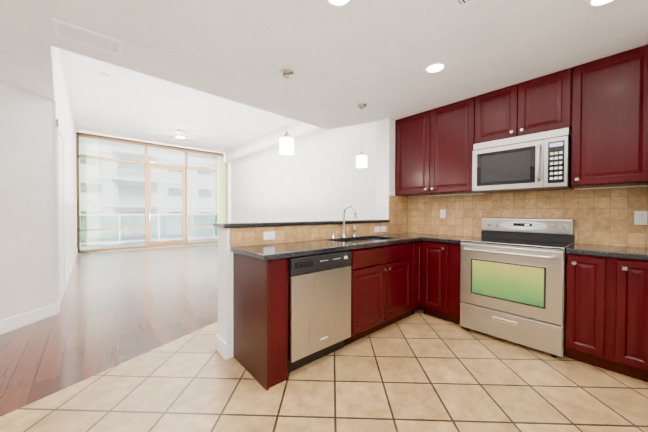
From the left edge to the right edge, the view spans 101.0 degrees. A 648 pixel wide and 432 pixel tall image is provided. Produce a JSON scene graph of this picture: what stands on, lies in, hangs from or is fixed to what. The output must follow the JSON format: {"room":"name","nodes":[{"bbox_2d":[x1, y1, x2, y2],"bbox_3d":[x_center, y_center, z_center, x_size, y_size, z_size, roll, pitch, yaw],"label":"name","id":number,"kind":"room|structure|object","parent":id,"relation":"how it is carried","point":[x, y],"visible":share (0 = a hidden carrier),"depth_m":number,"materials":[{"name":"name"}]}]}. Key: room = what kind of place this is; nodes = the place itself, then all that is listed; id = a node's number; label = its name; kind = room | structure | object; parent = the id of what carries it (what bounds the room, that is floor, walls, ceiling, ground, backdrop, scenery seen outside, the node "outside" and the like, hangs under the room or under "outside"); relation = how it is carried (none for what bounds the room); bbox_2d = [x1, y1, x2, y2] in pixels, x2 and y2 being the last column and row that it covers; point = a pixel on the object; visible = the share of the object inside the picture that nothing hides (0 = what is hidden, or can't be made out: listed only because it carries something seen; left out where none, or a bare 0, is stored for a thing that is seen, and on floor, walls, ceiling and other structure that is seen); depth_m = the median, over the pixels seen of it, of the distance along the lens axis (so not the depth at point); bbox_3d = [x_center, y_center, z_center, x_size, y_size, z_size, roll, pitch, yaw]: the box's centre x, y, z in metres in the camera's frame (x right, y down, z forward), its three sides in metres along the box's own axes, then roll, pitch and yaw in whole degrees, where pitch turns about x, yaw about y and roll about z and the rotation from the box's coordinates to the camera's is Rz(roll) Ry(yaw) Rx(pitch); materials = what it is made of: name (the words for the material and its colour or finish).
{"room":"kitchen","nodes":[
{"label":"kitchen","id":0,"kind":"room"},
{"bbox_2d":[0,80,53,320],"bbox_3d":[-3.345,-0.631,0.674,0.120,3.620,4.865,0,1,4],"label":"wall","id":1,"kind":"structure","parent":0,"point":[26,232],"depth_m":2.81,"materials":[{"name":"paint"}]},
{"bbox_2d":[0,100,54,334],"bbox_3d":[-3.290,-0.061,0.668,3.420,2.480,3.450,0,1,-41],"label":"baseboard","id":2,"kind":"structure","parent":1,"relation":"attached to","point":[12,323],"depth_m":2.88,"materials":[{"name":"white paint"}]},
{"bbox_2d":[54,47,76,275],"bbox_3d":[-5.255,-0.700,5.448,0.120,3.620,6.350,0,1,-41],"label":"wall","id":3,"kind":"structure","parent":0,"point":[64,114],"depth_m":4.81,"materials":[{"name":"paint"}]},
{"bbox_2d":[79,137,217,249],"bbox_3d":[-6.152,-0.774,10.154,7.600,4.160,2.040,0,1,-41],"label":"balcony","id":4,"kind":"object","parent":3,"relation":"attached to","point":[140,234],"depth_m":10.31,"materials":[{"name":"paint"}]},
{"bbox_2d":[76,132,226,252],"bbox_3d":[-5.544,-0.690,9.223,4.410,3.500,0.143,0,1,-41],"label":"window","id":5,"kind":"structure","parent":3,"relation":"in","point":[148,204],"depth_m":8.93,"materials":[{"name":"beige metal"}]},
{"bbox_2d":[79,134,223,251],"bbox_3d":[-5.472,-0.666,9.141,4.290,3.395,0.087,0,1,-41],"label":"window blinds","id":6,"kind":"object","parent":5,"relation":"attached to","point":[120,141],"visible":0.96,"depth_m":7.96,"materials":[{"name":"beige metal"}]},
{"bbox_2d":[217,156,225,221],"bbox_3d":[-3.983,-0.649,10.441,0.325,3.338,0.087,0,1,-41],"label":"window blinds","id":7,"kind":"object","parent":5,"relation":"attached to","point":[221,169],"visible":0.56,"depth_m":10.42,"materials":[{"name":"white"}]},
{"bbox_2d":[0,243,217,416],"bbox_3d":[-2.961,1.171,3.704,8.140,0.060,12.040,0,1,-41],"label":"floor","id":8,"kind":"structure","parent":0,"point":[117,307],"depth_m":3.00,"materials":[{"name":"brown wood"}]},
{"bbox_2d":[61,49,296,153],"bbox_3d":[-2.813,-2.460,6.118,4.700,0.140,8.510,0,1,-41],"label":"ceiling","id":9,"kind":"structure","parent":0,"point":[123,103],"depth_m":6.13,"materials":[{"name":"white paint"}]},
{"bbox_2d":[100,72,109,77],"bbox_3d":[-3.672,-2.353,4.473,0.130,0.036,0.130,0,1,-41],"label":"smoke detector","id":10,"kind":"object","parent":9,"relation":"attached to","point":[104,75],"visible":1,"depth_m":4.44,"materials":[{"name":"white plastic"}]},
{"bbox_2d":[147,126,206,141],"bbox_3d":[-4.068,-2.309,7.531,1.557,0.206,1.498,0,1,-41],"label":"ceiling fan","id":11,"kind":"object","parent":9,"relation":"hanging from","point":[179,133],"visible":1,"depth_m":7.40,"materials":[{"name":"white plastic"}]},
{"bbox_2d":[223,121,324,162],"bbox_3d":[-1.197,-2.227,7.493,0.220,0.350,8.210,0,1,-41],"label":"beam","id":12,"kind":"structure","parent":9,"relation":"attached to","point":[297,130],"depth_m":7.82,"materials":[{"name":"paint"}]},
{"bbox_2d":[218,118,409,358],"bbox_3d":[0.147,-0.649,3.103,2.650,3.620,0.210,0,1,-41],"label":"wall","id":13,"kind":"structure","parent":0,"point":[319,175],"depth_m":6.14,"materials":[{"name":"paint"}]},
{"bbox_2d":[216,334,226,350],"bbox_3d":[0.298,1.092,3.413,3.297,0.130,0.016,0,1,-41],"label":"baseboard","id":14,"kind":"structure","parent":13,"relation":"attached to","point":[221,344],"depth_m":2.26,"materials":[{"name":"white paint"}]},
{"bbox_2d":[213,219,389,227],"bbox_3d":[-0.044,0.071,2.961,2.228,0.039,0.280,0,1,-41],"label":"bar","id":15,"kind":"object","parent":13,"relation":"on","point":[265,224],"visible":1,"depth_m":2.59,"materials":[{"name":"black stone"}]},
{"bbox_2d":[230,195,409,246],"bbox_3d":[0.235,-0.007,3.046,2.660,0.538,0.008,0,1,-41],"label":"backsplash","id":16,"kind":"structure","parent":13,"relation":"attached to","point":[399,206],"depth_m":2.83,"materials":[{"name":"tile"}]},
{"bbox_2d":[264,231,274,239],"bbox_3d":[-0.491,0.177,2.404,0.116,0.072,0.008,0,1,-41],"label":"electrical outlet","id":17,"kind":"object","parent":16,"relation":"attached to","point":[269,235],"visible":1,"depth_m":2.40,"materials":[{"name":"white plastic"}]},
{"bbox_2d":[374,227,379,231],"bbox_3d":[0.688,0.173,3.433,0.116,0.072,0.008,0,1,-41],"label":"electrical outlet","id":18,"kind":"object","parent":16,"relation":"attached to","point":[376,229],"visible":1,"depth_m":3.42,"materials":[{"name":"white plastic"}]},
{"bbox_2d":[381,226,385,231],"bbox_3d":[0.789,0.173,3.522,0.116,0.072,0.008,0,1,-41],"label":"electrical outlet","id":19,"kind":"object","parent":16,"relation":"attached to","point":[383,228],"visible":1,"depth_m":3.52,"materials":[{"name":"white plastic"}]},
{"bbox_2d":[0,306,647,431],"bbox_3d":[-0.725,1.188,0.568,7.380,0.004,4.375,0,1,-41],"label":"floor","id":20,"kind":"structure","parent":0,"point":[419,370],"depth_m":1.77,"materials":[{"name":"beige tile"}]},
{"bbox_2d":[233,252,287,390],"bbox_3d":[-0.497,0.732,2.046,0.175,0.880,0.562,0,1,-41],"label":"base cabinet","id":21,"kind":"object","parent":20,"relation":"on","point":[260,288],"depth_m":1.88,"materials":[{"name":"brown wood"}]},
{"bbox_2d":[230,232,442,260],"bbox_3d":[0.427,0.265,2.821,2.651,0.040,0.586,0,1,-41],"label":"countertop","id":22,"kind":"structure","parent":21,"relation":"on","point":[270,251],"depth_m":2.27,"materials":[{"name":"black stone"}]},
{"bbox_2d":[331,205,356,238],"bbox_3d":[0.278,0.063,2.914,0.372,0.360,0.216,0,1,-41],"label":"faucet","id":23,"kind":"object","parent":22,"relation":"on","point":[344,232],"visible":1,"depth_m":2.96,"materials":[{"name":"silver metal"}]},
{"bbox_2d":[345,239,379,242],"bbox_3d":[0.424,0.385,2.863,0.840,0.199,0.420,0,1,-41],"label":"sink","id":24,"kind":"object","parent":22,"relation":"in","point":[357,241],"depth_m":3.12,"materials":[{"name":"silver metal"}]},
{"bbox_2d":[288,250,351,372],"bbox_3d":[-0.182,0.734,2.306,0.626,0.872,0.566,0,1,-41],"label":"dishwasher","id":25,"kind":"object","parent":20,"relation":"on","point":[319,305],"visible":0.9,"depth_m":2.06,"materials":[{"name":"silver metal"}]},
{"bbox_2d":[344,249,356,345],"bbox_3d":[-0.189,0.730,2.315,0.673,0.880,0.562,0,1,-41],"label":"base cabinet","id":26,"kind":"object","parent":20,"relation":"on","point":[354,252],"depth_m":2.34,"materials":[{"name":"brown wood"}]},
{"bbox_2d":[353,241,421,341],"bbox_3d":[0.504,0.725,2.921,1.203,0.880,0.562,0,1,-41],"label":"base cabinet","id":27,"kind":"object","parent":20,"relation":"on","point":[385,285],"depth_m":2.66,"materials":[{"name":"brown wood"}]},
{"bbox_2d":[421,241,460,324],"bbox_3d":[1.314,0.723,3.337,0.653,0.879,1.000,0,1,-41],"label":"base cabinet","id":28,"kind":"object","parent":20,"relation":"on","point":[440,286],"visible":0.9,"depth_m":2.93,"materials":[{"name":"brown wood"}]},
{"bbox_2d":[424,234,477,243],"bbox_3d":[1.511,0.266,3.109,0.638,0.040,0.409,0,1,-41],"label":"countertop","id":29,"kind":"structure","parent":28,"relation":"on","point":[456,239],"depth_m":3.00,"materials":[{"name":"black stone"}]},
{"bbox_2d":[460,217,574,357],"bbox_3d":[1.866,0.598,2.619,0.711,1.150,0.796,0,1,-41],"label":"range","id":30,"kind":"object","parent":20,"relation":"on","point":[512,278],"visible":0.98,"depth_m":2.43,"materials":[{"name":"silver metal"}]},
{"bbox_2d":[565,253,647,381],"bbox_3d":[2.326,0.741,2.179,0.653,0.879,0.468,0,1,-41],"label":"base cabinet","id":31,"kind":"object","parent":20,"relation":"on","point":[606,313],"visible":1,"depth_m":1.99,"materials":[{"name":"brown wood"}]},
{"bbox_2d":[565,243,647,259],"bbox_3d":[2.331,0.281,2.177,0.631,0.040,0.469,0,1,-41],"label":"countertop","id":32,"kind":"structure","parent":31,"relation":"on","point":[628,252],"depth_m":2.06,"materials":[{"name":"black stone"}]},
{"bbox_2d":[0,0,647,129],"bbox_3d":[-1.167,-1.868,1.085,7.430,1.140,5.810,0,1,-41],"label":"ceiling","id":33,"kind":"structure","parent":0,"point":[377,57],"depth_m":2.05,"materials":[{"name":"white paint"}]},
{"bbox_2d":[51,17,123,55],"bbox_3d":[-1.727,-1.307,1.970,0.385,0.008,0.225,0,1,-41],"label":"ceiling vent","id":34,"kind":"object","parent":33,"relation":"in","point":[71,32],"visible":0.98,"depth_m":1.95,"materials":[{"name":"white plastic"}]},
{"bbox_2d":[279,69,293,154],"bbox_3d":[-0.342,-0.945,2.451,0.134,0.734,0.134,0,1,-41],"label":"pendant light","id":35,"kind":"object","parent":33,"relation":"hanging from","point":[286,143],"visible":1,"depth_m":2.41,"materials":[{"name":"white glass"}]},
{"bbox_2d":[325,0,352,7],"bbox_3d":[0.089,-1.295,1.575,0.184,0.008,0.184,0,1,-41],"label":"recessed light","id":36,"kind":"object","parent":33,"relation":"in","point":[338,3],"visible":1,"depth_m":1.62,"materials":[{"name":"beige"}]},
{"bbox_2d":[356,103,366,167],"bbox_3d":[0.452,-0.952,3.185,0.134,0.734,0.134,0,1,-41],"label":"pendant light","id":37,"kind":"object","parent":33,"relation":"hanging from","point":[361,159],"visible":1,"depth_m":3.14,"materials":[{"name":"white glass"}]},
{"bbox_2d":[424,62,446,73],"bbox_3d":[0.978,-1.302,2.351,0.184,0.008,0.184,0,1,-41],"label":"recessed light","id":38,"kind":"object","parent":33,"relation":"in","point":[434,67],"visible":1,"depth_m":2.34,"materials":[{"name":"beige"}]},
{"bbox_2d":[450,0,477,10],"bbox_3d":[0.776,-1.291,1.457,0.400,0.008,0.240,0,1,-41],"label":"ceiling vent","id":39,"kind":"object","parent":33,"relation":"in","point":[459,5],"visible":1,"depth_m":1.62,"materials":[{"name":"white plastic"}]},
{"bbox_2d":[585,0,615,7],"bbox_3d":[1.662,-1.289,1.567,0.184,0.008,0.184,0,1,-41],"label":"recessed light","id":40,"kind":"object","parent":33,"relation":"in","point":[594,3],"visible":1,"depth_m":1.62,"materials":[{"name":"beige"}]},
{"bbox_2d":[410,185,647,196],"bbox_3d":[2.305,-0.637,2.783,0.120,3.620,3.530,0,1,-41],"label":"wall","id":41,"kind":"structure","parent":0,"point":[639,185],"depth_m":2.55,"materials":[{"name":"paint"}]},
{"bbox_2d":[395,97,476,195],"bbox_3d":[1.428,-0.798,3.406,0.372,1.038,1.009,0,1,-41],"label":"upper cabinet","id":42,"kind":"object","parent":41,"relation":"attached to","point":[433,151],"visible":0.98,"depth_m":3.24,"materials":[{"name":"brown wood"}]},
{"bbox_2d":[475,68,571,143],"bbox_3d":[2.019,-1.043,2.727,0.372,0.526,0.780,0,1,-41],"label":"upper cabinet","id":43,"kind":"object","parent":41,"relation":"attached to","point":[539,104],"visible":0.94,"depth_m":2.57,"materials":[{"name":"brown wood"}]},
{"bbox_2d":[472,127,573,193],"bbox_3d":[1.981,-0.516,2.702,0.467,0.518,0.770,0,1,-41],"label":"microwave","id":44,"kind":"object","parent":43,"relation":"attached to","point":[539,161],"visible":0.94,"depth_m":2.53,"materials":[{"name":"silver plastic"}]},
{"bbox_2d":[410,186,647,246],"bbox_3d":[1.989,-0.001,3.053,0.008,0.538,2.250,0,1,-41],"label":"backsplash","id":45,"kind":"structure","parent":41,"relation":"attached to","point":[604,216],"depth_m":2.68,"materials":[{"name":"tile"}]},
{"bbox_2d":[440,209,445,217],"bbox_3d":[1.567,-0.029,3.523,0.008,0.116,0.072,0,1,-41],"label":"electrical outlet","id":46,"kind":"object","parent":45,"relation":"attached to","point":[442,213],"visible":1,"depth_m":3.52,"materials":[{"name":"white plastic"}]},
{"bbox_2d":[634,211,647,224],"bbox_3d":[2.675,0.016,2.255,0.008,0.116,0.072,0,1,-41],"label":"electrical outlet","id":47,"kind":"object","parent":45,"relation":"attached to","point":[640,217],"visible":1,"depth_m":2.25,"materials":[{"name":"white plastic"}]},
{"bbox_2d":[571,45,647,187],"bbox_3d":[2.434,-0.779,2.254,0.372,1.038,0.477,0,1,-41],"label":"upper cabinet","id":48,"kind":"object","parent":41,"relation":"attached to","point":[609,138],"visible":1,"depth_m":2.15,"materials":[{"name":"brown wood"}]},
{"label":"outside","id":49,"kind":"structure","parent":0,"visible":0},
{"bbox_3d":[-50.719,17.510,57.993,240.000,0.500,126.400,0,1,-41],"label":"ground","id":50,"kind":"structure","parent":49,"visible":0},
{"bbox_2d":[79,143,217,246],"bbox_3d":[-21.203,0.711,31.655,78.000,34.000,2.490,0,1,-41],"label":"building","id":51,"kind":"structure","parent":50,"relation":"on","point":[93,188],"depth_m":31.16,"materials":[{"name":"paint"}]}
]}

